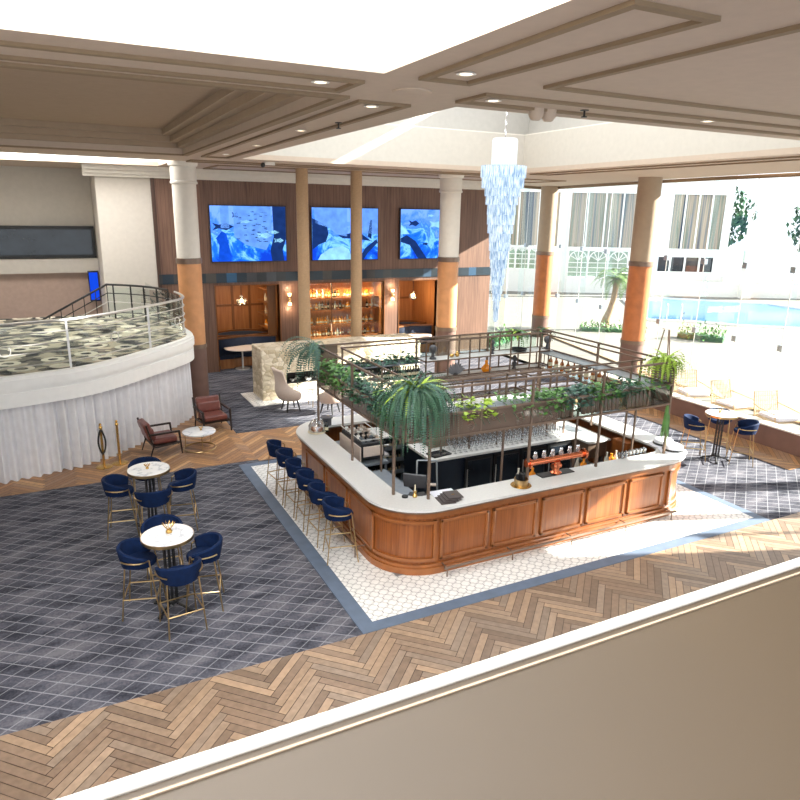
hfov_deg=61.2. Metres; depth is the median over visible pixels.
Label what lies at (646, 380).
trailing ivy
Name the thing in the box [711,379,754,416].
lounger
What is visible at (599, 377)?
bottle
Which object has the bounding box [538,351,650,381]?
shelf
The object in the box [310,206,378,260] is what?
wall screen
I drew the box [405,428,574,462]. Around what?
countertop
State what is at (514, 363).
vase
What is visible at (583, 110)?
sprinkler
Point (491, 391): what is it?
glass shelf
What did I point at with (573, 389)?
trailing ivy
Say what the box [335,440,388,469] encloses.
bench
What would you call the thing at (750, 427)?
bar stool
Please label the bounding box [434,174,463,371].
column
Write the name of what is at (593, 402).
bottle
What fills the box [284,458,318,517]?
bar stool
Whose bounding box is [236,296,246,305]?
pendant lamp
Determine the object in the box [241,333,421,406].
bar counter
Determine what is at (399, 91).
ceiling speaker
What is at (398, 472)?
shelving
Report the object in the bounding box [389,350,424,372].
trailing ivy
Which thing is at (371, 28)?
skylight
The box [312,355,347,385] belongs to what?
trailing ivy
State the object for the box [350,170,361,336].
pole
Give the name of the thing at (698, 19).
trim
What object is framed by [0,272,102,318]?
wall
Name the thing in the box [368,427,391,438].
countertop
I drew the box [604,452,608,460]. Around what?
bottle
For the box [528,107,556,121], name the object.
dome camera
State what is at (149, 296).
stair railing
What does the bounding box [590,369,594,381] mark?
bottle
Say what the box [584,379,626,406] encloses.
trailing ivy
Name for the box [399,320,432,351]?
banquette
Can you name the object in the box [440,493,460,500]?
menu
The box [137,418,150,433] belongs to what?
cushion
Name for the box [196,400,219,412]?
cushion
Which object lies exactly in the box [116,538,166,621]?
bar stool
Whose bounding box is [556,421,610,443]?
countertop
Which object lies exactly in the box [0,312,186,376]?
floor
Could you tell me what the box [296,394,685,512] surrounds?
countertop
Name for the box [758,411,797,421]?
seat cushion
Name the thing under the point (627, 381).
trailing ivy
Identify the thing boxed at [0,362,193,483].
curtain
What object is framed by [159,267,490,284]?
trim
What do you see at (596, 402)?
bottle
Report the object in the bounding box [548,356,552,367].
bottle
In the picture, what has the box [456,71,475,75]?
recessed light
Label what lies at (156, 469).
table
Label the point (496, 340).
hedge
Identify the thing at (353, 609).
floor border
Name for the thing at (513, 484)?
tray
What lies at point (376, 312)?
wall
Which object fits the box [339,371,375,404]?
trailing ivy
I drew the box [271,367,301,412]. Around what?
wingback chair
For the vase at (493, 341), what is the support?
on the canopy
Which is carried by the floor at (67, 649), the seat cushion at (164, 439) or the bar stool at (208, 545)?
the bar stool at (208, 545)
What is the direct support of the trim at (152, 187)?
attached to the wall at (124, 204)
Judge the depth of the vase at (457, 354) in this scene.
13.99 m
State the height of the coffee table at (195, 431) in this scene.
0.416 m
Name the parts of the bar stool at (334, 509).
leg, leg, backrest, arm rail, seat, leg, leg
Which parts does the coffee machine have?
plate, cup rail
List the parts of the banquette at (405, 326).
backrest, capping rail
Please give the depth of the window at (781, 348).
21.43 m
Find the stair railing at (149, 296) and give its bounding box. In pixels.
[41,283,170,325]
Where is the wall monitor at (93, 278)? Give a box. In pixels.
[87,271,100,300]
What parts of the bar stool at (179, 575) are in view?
leg, leg, seat, backrest, leg, leg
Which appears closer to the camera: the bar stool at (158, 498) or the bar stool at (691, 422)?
the bar stool at (158, 498)
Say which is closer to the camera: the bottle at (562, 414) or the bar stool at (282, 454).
the bottle at (562, 414)
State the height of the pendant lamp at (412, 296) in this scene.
0.830 m
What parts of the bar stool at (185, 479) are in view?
seat, backrest, leg, leg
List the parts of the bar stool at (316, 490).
leg, leg, backrest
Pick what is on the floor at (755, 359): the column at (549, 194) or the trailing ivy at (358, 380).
the column at (549, 194)
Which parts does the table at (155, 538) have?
stem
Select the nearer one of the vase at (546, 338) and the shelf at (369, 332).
the vase at (546, 338)
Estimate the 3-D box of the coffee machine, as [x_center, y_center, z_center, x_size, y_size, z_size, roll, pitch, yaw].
[-0.643,0.775,12.867,0.692,0.428,1.020,-7,17,-26]
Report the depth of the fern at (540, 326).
15.19 m
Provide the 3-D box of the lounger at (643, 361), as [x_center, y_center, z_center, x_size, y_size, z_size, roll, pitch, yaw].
[7.721,-0.581,20.482,0.831,1.011,0.985,-4,16,-16]
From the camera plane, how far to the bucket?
10.77 m
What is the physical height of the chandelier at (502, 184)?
6.480 m
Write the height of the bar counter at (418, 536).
1.086 m
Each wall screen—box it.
[208,204,286,262]
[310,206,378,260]
[399,208,439,258]
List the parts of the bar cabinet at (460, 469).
fridge door, pane, fridge door, pane, fridge door, pane, fridge door, pane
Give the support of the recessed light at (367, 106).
in the ceiling at (764, 75)
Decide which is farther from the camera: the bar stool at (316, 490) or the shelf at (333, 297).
the shelf at (333, 297)
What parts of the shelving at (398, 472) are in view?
shelf, shelf, shelf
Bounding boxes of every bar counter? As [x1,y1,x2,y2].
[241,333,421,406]
[296,394,685,576]
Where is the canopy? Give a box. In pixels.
[316,328,676,498]
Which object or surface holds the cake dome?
on the bar counter at (418, 536)
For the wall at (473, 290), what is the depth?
23.51 m
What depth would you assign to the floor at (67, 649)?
9.89 m
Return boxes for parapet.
[0,323,193,409]
[58,558,799,799]
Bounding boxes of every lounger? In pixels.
[637,361,651,376]
[673,370,712,398]
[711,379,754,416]
[753,390,799,423]
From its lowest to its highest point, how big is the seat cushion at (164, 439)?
0.133 m
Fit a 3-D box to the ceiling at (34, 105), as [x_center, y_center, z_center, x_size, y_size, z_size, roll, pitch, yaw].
[-5.614,-4.335,9.705,6.740,0.380,9.740,-7,17,-26]
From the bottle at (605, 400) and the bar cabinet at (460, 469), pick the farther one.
the bar cabinet at (460, 469)
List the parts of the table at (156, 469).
stem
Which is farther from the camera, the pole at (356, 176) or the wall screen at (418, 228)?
the wall screen at (418, 228)
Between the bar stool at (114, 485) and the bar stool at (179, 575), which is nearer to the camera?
the bar stool at (179, 575)
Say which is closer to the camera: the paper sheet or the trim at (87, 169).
the paper sheet
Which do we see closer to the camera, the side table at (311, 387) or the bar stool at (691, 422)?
the bar stool at (691, 422)
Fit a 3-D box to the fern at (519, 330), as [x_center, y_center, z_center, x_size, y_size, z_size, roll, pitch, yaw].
[2.562,-1.351,14.850,0.542,0.634,0.530,5,16,14]
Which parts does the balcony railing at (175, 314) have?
post, rail, handrail, rail, rail, rail, post, glass panel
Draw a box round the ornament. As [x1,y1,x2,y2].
[162,520,174,533]
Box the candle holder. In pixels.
[412,485,416,497]
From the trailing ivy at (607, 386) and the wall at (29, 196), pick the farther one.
the wall at (29, 196)
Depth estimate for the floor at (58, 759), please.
8.07 m
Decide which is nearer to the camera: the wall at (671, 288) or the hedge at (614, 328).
the hedge at (614, 328)
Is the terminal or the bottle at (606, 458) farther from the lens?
the bottle at (606, 458)
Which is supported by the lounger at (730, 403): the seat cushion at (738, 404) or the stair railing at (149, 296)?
the seat cushion at (738, 404)
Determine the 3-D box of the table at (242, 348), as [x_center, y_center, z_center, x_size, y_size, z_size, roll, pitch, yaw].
[-5.417,-1.448,23.240,1.200,0.750,1.200,-7,17,-26]
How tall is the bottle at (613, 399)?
0.340 m
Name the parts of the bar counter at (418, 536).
panel moulding, inset panel, foot rail, inset panel, panel moulding, inset panel, panel moulding, panel moulding, panel moulding, inset panel, panel moulding, inset panel, foot rail, panel moulding, inset panel, panel moulding, inset panel, inset panel, panel moulding, panel moulding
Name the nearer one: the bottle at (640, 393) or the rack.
the bottle at (640, 393)
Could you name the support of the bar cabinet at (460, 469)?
on the floor at (579, 460)
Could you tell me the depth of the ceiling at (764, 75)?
5.84 m
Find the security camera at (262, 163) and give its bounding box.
[261,162,274,166]
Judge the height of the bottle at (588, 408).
0.340 m
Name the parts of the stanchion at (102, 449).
post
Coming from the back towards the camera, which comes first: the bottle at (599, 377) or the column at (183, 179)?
the column at (183, 179)
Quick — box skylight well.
[259,122,799,167]
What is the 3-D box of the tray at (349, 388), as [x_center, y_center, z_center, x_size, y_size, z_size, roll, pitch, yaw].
[-0.672,-0.217,11.595,0.360,0.020,3.370,-7,17,-26]
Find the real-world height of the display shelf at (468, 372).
0.390 m
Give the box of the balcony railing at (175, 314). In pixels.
[0,282,185,369]
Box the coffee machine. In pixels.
[340,422,388,461]
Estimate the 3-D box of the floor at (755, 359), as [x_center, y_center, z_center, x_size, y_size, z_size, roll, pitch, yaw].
[10.331,-4.668,37.231,68.070,0.028,63.001,-7,17,-26]
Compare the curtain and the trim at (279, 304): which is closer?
the curtain
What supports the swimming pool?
on the floor at (755, 359)
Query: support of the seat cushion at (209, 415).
on the lounge armchair at (208, 408)
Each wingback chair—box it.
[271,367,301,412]
[319,371,346,414]
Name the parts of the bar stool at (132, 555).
leg, leg, backrest, arm rail, seat, leg, leg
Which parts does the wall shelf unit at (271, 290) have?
shelf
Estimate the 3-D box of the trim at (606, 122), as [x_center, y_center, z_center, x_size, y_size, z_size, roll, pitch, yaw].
[2.141,-6.031,13.546,9.320,0.029,10.970,-7,17,-26]
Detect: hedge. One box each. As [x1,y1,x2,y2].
[486,323,516,347]
[579,319,645,332]
[677,312,726,342]
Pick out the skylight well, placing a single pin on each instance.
(609, 142)
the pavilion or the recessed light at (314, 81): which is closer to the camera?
the recessed light at (314, 81)
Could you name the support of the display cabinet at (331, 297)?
on the floor at (67, 649)
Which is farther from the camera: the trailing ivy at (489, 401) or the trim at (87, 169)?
the trim at (87, 169)
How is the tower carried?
on the bar counter at (418, 536)
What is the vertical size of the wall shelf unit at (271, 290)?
1.700 m
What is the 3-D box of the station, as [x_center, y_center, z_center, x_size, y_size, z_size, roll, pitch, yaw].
[3.468,0.845,14.568,0.570,1.241,2.300,-7,17,-26]
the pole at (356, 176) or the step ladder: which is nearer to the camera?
the step ladder
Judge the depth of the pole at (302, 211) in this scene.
20.07 m
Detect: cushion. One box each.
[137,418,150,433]
[141,428,155,440]
[152,430,176,444]
[195,395,218,403]
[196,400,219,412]
[198,410,227,421]
[677,388,709,395]
[715,398,752,408]
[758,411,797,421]
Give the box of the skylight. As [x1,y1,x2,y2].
[0,0,516,57]
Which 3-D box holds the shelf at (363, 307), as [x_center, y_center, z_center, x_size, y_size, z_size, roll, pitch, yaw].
[-2.223,-3.371,24.907,2.970,0.030,0.430,-7,17,-26]
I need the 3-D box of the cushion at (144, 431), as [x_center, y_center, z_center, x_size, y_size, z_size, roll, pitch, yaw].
[-5.579,0.705,14.938,0.202,0.272,0.580,-10,19,-33]
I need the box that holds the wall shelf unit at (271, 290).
[257,285,276,334]
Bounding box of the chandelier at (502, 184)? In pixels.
[480,112,526,321]
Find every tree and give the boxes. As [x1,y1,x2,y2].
[591,268,627,327]
[728,186,757,246]
[786,204,799,252]
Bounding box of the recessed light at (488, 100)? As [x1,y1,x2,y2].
[485,99,501,101]
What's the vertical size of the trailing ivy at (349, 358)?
0.434 m
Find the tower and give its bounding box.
[524,444,588,477]
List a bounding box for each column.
[167,161,208,401]
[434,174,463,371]
[531,186,558,336]
[618,177,662,372]
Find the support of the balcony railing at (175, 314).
on the floor at (62, 355)
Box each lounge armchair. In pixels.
[137,417,182,456]
[192,394,231,429]
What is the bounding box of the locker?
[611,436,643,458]
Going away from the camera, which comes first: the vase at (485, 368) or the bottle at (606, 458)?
the bottle at (606, 458)
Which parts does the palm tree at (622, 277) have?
crown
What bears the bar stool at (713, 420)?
on the floor at (67, 649)
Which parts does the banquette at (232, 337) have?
seat, backrest, capping rail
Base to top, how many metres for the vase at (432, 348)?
0.295 m
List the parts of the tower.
tap handle, tap handle, stem, tap handle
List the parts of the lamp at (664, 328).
leg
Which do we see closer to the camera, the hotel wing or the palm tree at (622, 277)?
the palm tree at (622, 277)
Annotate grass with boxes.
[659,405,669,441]
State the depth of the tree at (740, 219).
50.99 m
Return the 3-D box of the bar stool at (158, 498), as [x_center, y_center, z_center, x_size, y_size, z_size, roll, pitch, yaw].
[-3.978,1.861,10.983,0.600,0.996,0.539,-6,17,-25]
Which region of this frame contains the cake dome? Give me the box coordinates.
[308,418,325,433]
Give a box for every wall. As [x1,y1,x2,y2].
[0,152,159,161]
[0,166,98,273]
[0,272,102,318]
[89,176,106,312]
[94,176,157,313]
[154,178,489,372]
[216,282,380,341]
[387,107,606,134]
[399,280,434,345]
[591,374,799,456]
[654,281,799,298]
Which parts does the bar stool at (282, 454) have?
leg, backrest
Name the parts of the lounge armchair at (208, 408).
frame, seat frame, frame, leg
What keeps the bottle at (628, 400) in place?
on the canopy
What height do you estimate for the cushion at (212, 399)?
0.223 m
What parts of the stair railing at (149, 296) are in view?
rail, post, rail, post, rail, post, glass panel, post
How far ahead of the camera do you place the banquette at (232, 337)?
23.55 m
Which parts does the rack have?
post, post, frame, post, post, post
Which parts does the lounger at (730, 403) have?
armrest, frame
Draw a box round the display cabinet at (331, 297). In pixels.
[310,281,382,339]
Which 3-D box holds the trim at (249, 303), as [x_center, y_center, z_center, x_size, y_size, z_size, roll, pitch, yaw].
[-6.035,-2.957,24.689,2.140,2.860,0.030,-7,17,-26]
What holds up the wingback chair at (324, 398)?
on the floor at (67, 649)
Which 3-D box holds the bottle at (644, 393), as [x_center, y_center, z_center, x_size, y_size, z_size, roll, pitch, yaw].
[4.345,-0.079,12.013,0.084,0.340,0.080,-7,17,-26]
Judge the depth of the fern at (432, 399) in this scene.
9.48 m
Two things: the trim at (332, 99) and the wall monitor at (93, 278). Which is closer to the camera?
the trim at (332, 99)
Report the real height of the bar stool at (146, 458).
0.996 m
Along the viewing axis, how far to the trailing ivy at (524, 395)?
10.74 m
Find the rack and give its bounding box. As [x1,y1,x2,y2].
[434,365,590,451]
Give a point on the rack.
(501, 391)
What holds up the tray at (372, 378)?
on the canopy
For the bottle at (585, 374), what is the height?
0.300 m
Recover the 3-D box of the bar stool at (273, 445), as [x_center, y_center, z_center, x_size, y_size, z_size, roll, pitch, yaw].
[-2.326,1.264,13.232,0.539,0.996,0.600,-9,18,-31]
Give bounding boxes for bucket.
[510,471,531,488]
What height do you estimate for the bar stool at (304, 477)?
0.996 m
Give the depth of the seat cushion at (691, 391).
19.23 m
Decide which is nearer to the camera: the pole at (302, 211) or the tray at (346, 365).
the tray at (346, 365)
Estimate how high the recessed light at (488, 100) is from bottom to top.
0.015 m
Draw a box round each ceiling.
[0,0,799,186]
[0,68,304,147]
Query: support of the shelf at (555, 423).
attached to the bar cabinet at (460, 469)
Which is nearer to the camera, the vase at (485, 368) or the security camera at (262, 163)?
the vase at (485, 368)
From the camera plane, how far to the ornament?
9.05 m
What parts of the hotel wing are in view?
pane, pane, pane, pane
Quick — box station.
[556,421,610,464]
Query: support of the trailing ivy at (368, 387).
in the canopy
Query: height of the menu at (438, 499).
0.012 m
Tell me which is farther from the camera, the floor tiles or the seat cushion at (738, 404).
the seat cushion at (738, 404)
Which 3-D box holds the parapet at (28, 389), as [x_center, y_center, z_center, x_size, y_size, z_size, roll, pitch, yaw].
[-8.269,-0.863,15.471,4.902,0.610,11.505,9,17,26]
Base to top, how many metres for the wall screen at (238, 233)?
1.800 m
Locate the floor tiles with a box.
[251,457,753,620]
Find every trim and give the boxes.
[0,0,799,182]
[0,61,349,155]
[81,164,484,189]
[150,178,161,287]
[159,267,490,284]
[214,279,436,371]
[215,285,262,328]
[385,122,613,135]
[597,372,799,435]
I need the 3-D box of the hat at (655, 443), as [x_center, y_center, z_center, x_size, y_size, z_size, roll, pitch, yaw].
[5.027,0.783,12.885,0.510,0.155,0.510,13,19,36]
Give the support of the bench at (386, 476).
on the floor at (579, 460)
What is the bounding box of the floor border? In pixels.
[239,456,769,633]
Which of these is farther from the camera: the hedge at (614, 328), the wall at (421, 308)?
the hedge at (614, 328)
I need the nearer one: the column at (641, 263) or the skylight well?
the skylight well
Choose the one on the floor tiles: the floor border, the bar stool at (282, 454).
the bar stool at (282, 454)
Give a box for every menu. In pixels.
[435,497,455,504]
[437,495,458,502]
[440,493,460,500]
[442,490,463,498]
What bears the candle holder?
on the bar counter at (418, 536)
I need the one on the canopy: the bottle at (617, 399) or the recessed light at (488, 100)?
the bottle at (617, 399)
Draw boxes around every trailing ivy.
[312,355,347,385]
[325,364,366,394]
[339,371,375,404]
[347,357,380,377]
[356,378,387,416]
[369,353,402,374]
[369,392,411,425]
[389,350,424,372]
[451,394,505,424]
[494,389,544,419]
[530,386,578,414]
[553,381,604,410]
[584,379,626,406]
[601,374,649,404]
[630,374,674,400]
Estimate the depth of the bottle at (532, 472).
11.72 m
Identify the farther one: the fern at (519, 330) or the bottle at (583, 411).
the fern at (519, 330)
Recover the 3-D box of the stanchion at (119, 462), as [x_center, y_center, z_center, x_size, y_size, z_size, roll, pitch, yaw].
[-5.996,0.888,14.377,0.340,0.980,0.340,-7,17,-26]
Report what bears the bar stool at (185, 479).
on the floor at (67, 649)
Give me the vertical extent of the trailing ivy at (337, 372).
0.469 m
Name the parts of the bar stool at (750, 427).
leg, seat, backrest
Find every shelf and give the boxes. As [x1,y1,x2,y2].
[310,295,378,299]
[310,306,378,310]
[311,319,378,325]
[311,332,376,337]
[419,347,552,378]
[422,422,556,448]
[449,388,521,400]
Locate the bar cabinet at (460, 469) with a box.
[404,422,574,494]
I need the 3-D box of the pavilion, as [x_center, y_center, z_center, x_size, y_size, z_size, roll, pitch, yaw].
[27.601,-9.571,46.595,9.500,5.000,2.500,2,16,2]
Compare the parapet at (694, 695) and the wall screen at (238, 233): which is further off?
the wall screen at (238, 233)
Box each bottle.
[529,467,535,475]
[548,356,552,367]
[560,401,564,416]
[565,402,568,416]
[578,398,582,411]
[581,398,586,413]
[584,367,588,379]
[586,400,590,413]
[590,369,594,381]
[590,397,594,412]
[594,396,598,411]
[597,372,601,382]
[603,391,607,410]
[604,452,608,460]
[607,394,611,410]
[611,394,615,409]
[615,395,619,408]
[626,393,631,407]
[630,392,634,406]
[634,393,638,405]
[638,390,642,405]
[642,386,646,404]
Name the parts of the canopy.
post, panel, post, post, panel, post, post, post, post, post, post, post, post, post, post, post, panel, display frame, post, post, frame, post, post, post, post, post, post, post, post, post, post, post, post, post, post, post, post, panel, post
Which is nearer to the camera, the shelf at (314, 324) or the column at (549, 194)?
the shelf at (314, 324)
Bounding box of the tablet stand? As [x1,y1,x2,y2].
[426,449,451,457]
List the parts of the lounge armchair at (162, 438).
armrest, seat frame, frame, armrest, leg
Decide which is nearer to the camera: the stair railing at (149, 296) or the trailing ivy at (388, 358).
the trailing ivy at (388, 358)
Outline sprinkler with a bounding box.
[580,109,588,117]
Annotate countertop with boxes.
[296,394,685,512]
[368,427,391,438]
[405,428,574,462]
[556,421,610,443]
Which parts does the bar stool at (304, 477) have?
leg, backrest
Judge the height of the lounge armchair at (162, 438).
0.790 m
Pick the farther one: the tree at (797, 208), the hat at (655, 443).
the tree at (797, 208)
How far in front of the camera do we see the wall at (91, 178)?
21.46 m
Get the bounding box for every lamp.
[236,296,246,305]
[409,281,416,299]
[651,327,673,371]
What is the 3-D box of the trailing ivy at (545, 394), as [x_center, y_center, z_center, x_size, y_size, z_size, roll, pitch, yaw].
[2.479,-0.026,11.076,0.821,0.444,0.531,-10,19,-34]
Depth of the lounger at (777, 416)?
17.28 m
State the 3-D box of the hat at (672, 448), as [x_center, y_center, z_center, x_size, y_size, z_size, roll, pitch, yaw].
[5.081,0.873,12.566,0.510,0.155,0.510,13,19,36]
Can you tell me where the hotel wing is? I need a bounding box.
[489,175,737,296]
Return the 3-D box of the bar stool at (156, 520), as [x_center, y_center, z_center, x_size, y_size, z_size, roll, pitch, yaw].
[-3.408,2.210,9.764,0.600,0.996,0.539,-6,17,-25]
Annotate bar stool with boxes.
[101,474,139,539]
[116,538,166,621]
[128,456,164,520]
[133,486,172,532]
[140,514,186,595]
[154,556,207,641]
[168,468,198,530]
[185,532,224,615]
[266,439,293,493]
[275,448,307,505]
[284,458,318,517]
[295,469,330,531]
[306,482,344,547]
[322,495,358,565]
[680,414,705,461]
[703,407,731,453]
[725,419,759,467]
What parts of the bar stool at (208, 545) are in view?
leg, seat, arm rail, backrest, leg, leg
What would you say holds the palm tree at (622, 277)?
on the floor at (755, 359)
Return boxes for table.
[127,462,169,534]
[140,524,193,618]
[182,426,216,452]
[224,345,251,369]
[305,385,321,403]
[409,333,431,354]
[700,409,738,463]
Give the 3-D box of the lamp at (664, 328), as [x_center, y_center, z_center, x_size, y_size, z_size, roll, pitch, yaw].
[8.455,-1.322,21.413,0.755,1.963,0.722,-7,17,-26]
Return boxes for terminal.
[403,473,426,495]
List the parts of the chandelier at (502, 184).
chain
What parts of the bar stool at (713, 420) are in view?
seat, backrest, leg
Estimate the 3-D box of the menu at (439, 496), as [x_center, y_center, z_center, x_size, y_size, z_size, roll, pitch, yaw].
[0.730,1.495,10.275,0.240,0.012,0.280,-4,16,-18]
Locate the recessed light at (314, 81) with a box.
[311,80,329,83]
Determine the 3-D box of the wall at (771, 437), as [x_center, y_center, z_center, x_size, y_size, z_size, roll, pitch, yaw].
[7.932,0.303,18.256,0.200,0.500,7.700,-7,17,-26]
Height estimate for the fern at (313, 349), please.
1.009 m
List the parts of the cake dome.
plate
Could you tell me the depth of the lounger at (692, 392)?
19.44 m
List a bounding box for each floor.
[0,273,799,496]
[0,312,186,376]
[0,349,799,735]
[0,512,799,799]
[392,458,679,575]
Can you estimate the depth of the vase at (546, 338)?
14.98 m
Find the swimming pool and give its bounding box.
[622,297,799,329]
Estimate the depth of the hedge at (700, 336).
30.07 m
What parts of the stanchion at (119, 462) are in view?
post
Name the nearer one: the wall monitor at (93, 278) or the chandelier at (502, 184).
the chandelier at (502, 184)
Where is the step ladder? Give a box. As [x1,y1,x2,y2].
[416,460,437,489]
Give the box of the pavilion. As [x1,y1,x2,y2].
[726,223,799,298]
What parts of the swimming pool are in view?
handrail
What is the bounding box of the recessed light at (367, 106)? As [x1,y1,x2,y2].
[364,105,378,107]
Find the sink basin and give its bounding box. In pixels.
[558,424,582,432]
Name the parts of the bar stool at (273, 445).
leg, backrest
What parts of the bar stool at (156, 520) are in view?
leg, backrest, leg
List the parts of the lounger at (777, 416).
frame, armrest, armrest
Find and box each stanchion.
[96,423,112,469]
[112,420,128,465]
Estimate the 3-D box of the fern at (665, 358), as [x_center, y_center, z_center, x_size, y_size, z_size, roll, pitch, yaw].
[4.793,-0.593,12.133,0.991,0.724,0.891,16,21,42]
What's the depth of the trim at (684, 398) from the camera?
17.00 m
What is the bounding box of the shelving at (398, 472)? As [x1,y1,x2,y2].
[367,427,403,479]
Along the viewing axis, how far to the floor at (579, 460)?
14.11 m
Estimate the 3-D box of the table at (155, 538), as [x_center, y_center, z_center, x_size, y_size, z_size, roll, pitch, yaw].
[-3.116,2.325,9.169,0.684,1.100,0.684,-7,17,-26]
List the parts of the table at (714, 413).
stem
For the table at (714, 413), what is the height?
1.100 m
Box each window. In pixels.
[0,225,96,258]
[494,172,799,423]
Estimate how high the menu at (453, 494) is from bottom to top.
0.013 m
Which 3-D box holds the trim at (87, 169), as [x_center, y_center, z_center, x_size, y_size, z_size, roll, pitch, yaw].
[-2.684,-7.364,22.512,14.400,0.310,0.400,-7,17,-26]
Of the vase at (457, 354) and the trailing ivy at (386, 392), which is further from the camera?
the vase at (457, 354)
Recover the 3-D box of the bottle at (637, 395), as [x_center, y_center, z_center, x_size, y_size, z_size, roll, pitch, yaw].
[4.181,-0.059,11.933,0.084,0.340,0.080,-7,17,-26]
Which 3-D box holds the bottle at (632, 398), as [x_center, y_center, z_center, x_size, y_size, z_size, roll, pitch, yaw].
[4.099,-0.050,11.893,0.084,0.340,0.080,-7,17,-26]
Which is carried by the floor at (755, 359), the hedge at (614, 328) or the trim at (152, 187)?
the hedge at (614, 328)
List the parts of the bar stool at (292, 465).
leg, leg, backrest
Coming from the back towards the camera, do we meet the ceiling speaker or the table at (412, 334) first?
the table at (412, 334)
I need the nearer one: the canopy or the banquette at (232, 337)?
the canopy
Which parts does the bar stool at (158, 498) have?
backrest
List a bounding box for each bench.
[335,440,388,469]
[372,469,412,494]
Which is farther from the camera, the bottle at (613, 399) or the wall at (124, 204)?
the wall at (124, 204)
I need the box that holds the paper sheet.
[430,488,452,497]
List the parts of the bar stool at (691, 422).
backrest, leg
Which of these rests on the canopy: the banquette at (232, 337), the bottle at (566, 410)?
the bottle at (566, 410)
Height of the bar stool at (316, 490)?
0.996 m
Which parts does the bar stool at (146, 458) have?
backrest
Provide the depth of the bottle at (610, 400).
11.64 m
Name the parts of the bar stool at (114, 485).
leg, leg, backrest, seat, leg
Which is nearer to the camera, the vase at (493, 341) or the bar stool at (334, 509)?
the bar stool at (334, 509)
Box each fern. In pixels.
[279,336,325,388]
[358,368,462,459]
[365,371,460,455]
[504,324,527,347]
[529,326,555,345]
[638,348,692,385]
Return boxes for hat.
[649,436,672,447]
[658,442,686,455]
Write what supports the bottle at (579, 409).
on the canopy
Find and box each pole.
[295,168,310,339]
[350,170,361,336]
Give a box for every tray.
[321,367,412,411]
[343,359,421,369]
[368,375,421,381]
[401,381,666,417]
[510,481,531,488]
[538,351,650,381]
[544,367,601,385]
[558,380,664,418]
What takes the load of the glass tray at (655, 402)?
on the canopy
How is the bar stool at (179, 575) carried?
on the floor at (67, 649)
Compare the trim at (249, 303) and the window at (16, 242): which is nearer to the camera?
the window at (16, 242)
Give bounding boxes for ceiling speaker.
[392,88,431,95]
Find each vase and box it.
[429,345,436,359]
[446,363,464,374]
[449,351,459,356]
[481,360,490,371]
[491,340,494,353]
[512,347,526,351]
[512,355,516,368]
[544,336,551,348]
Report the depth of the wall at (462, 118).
19.23 m
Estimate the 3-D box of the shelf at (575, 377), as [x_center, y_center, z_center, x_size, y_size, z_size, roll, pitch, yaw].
[3.662,-0.492,14.111,0.360,0.010,2.000,-7,17,-26]
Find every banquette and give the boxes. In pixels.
[218,329,276,368]
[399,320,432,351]
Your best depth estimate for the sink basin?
14.21 m

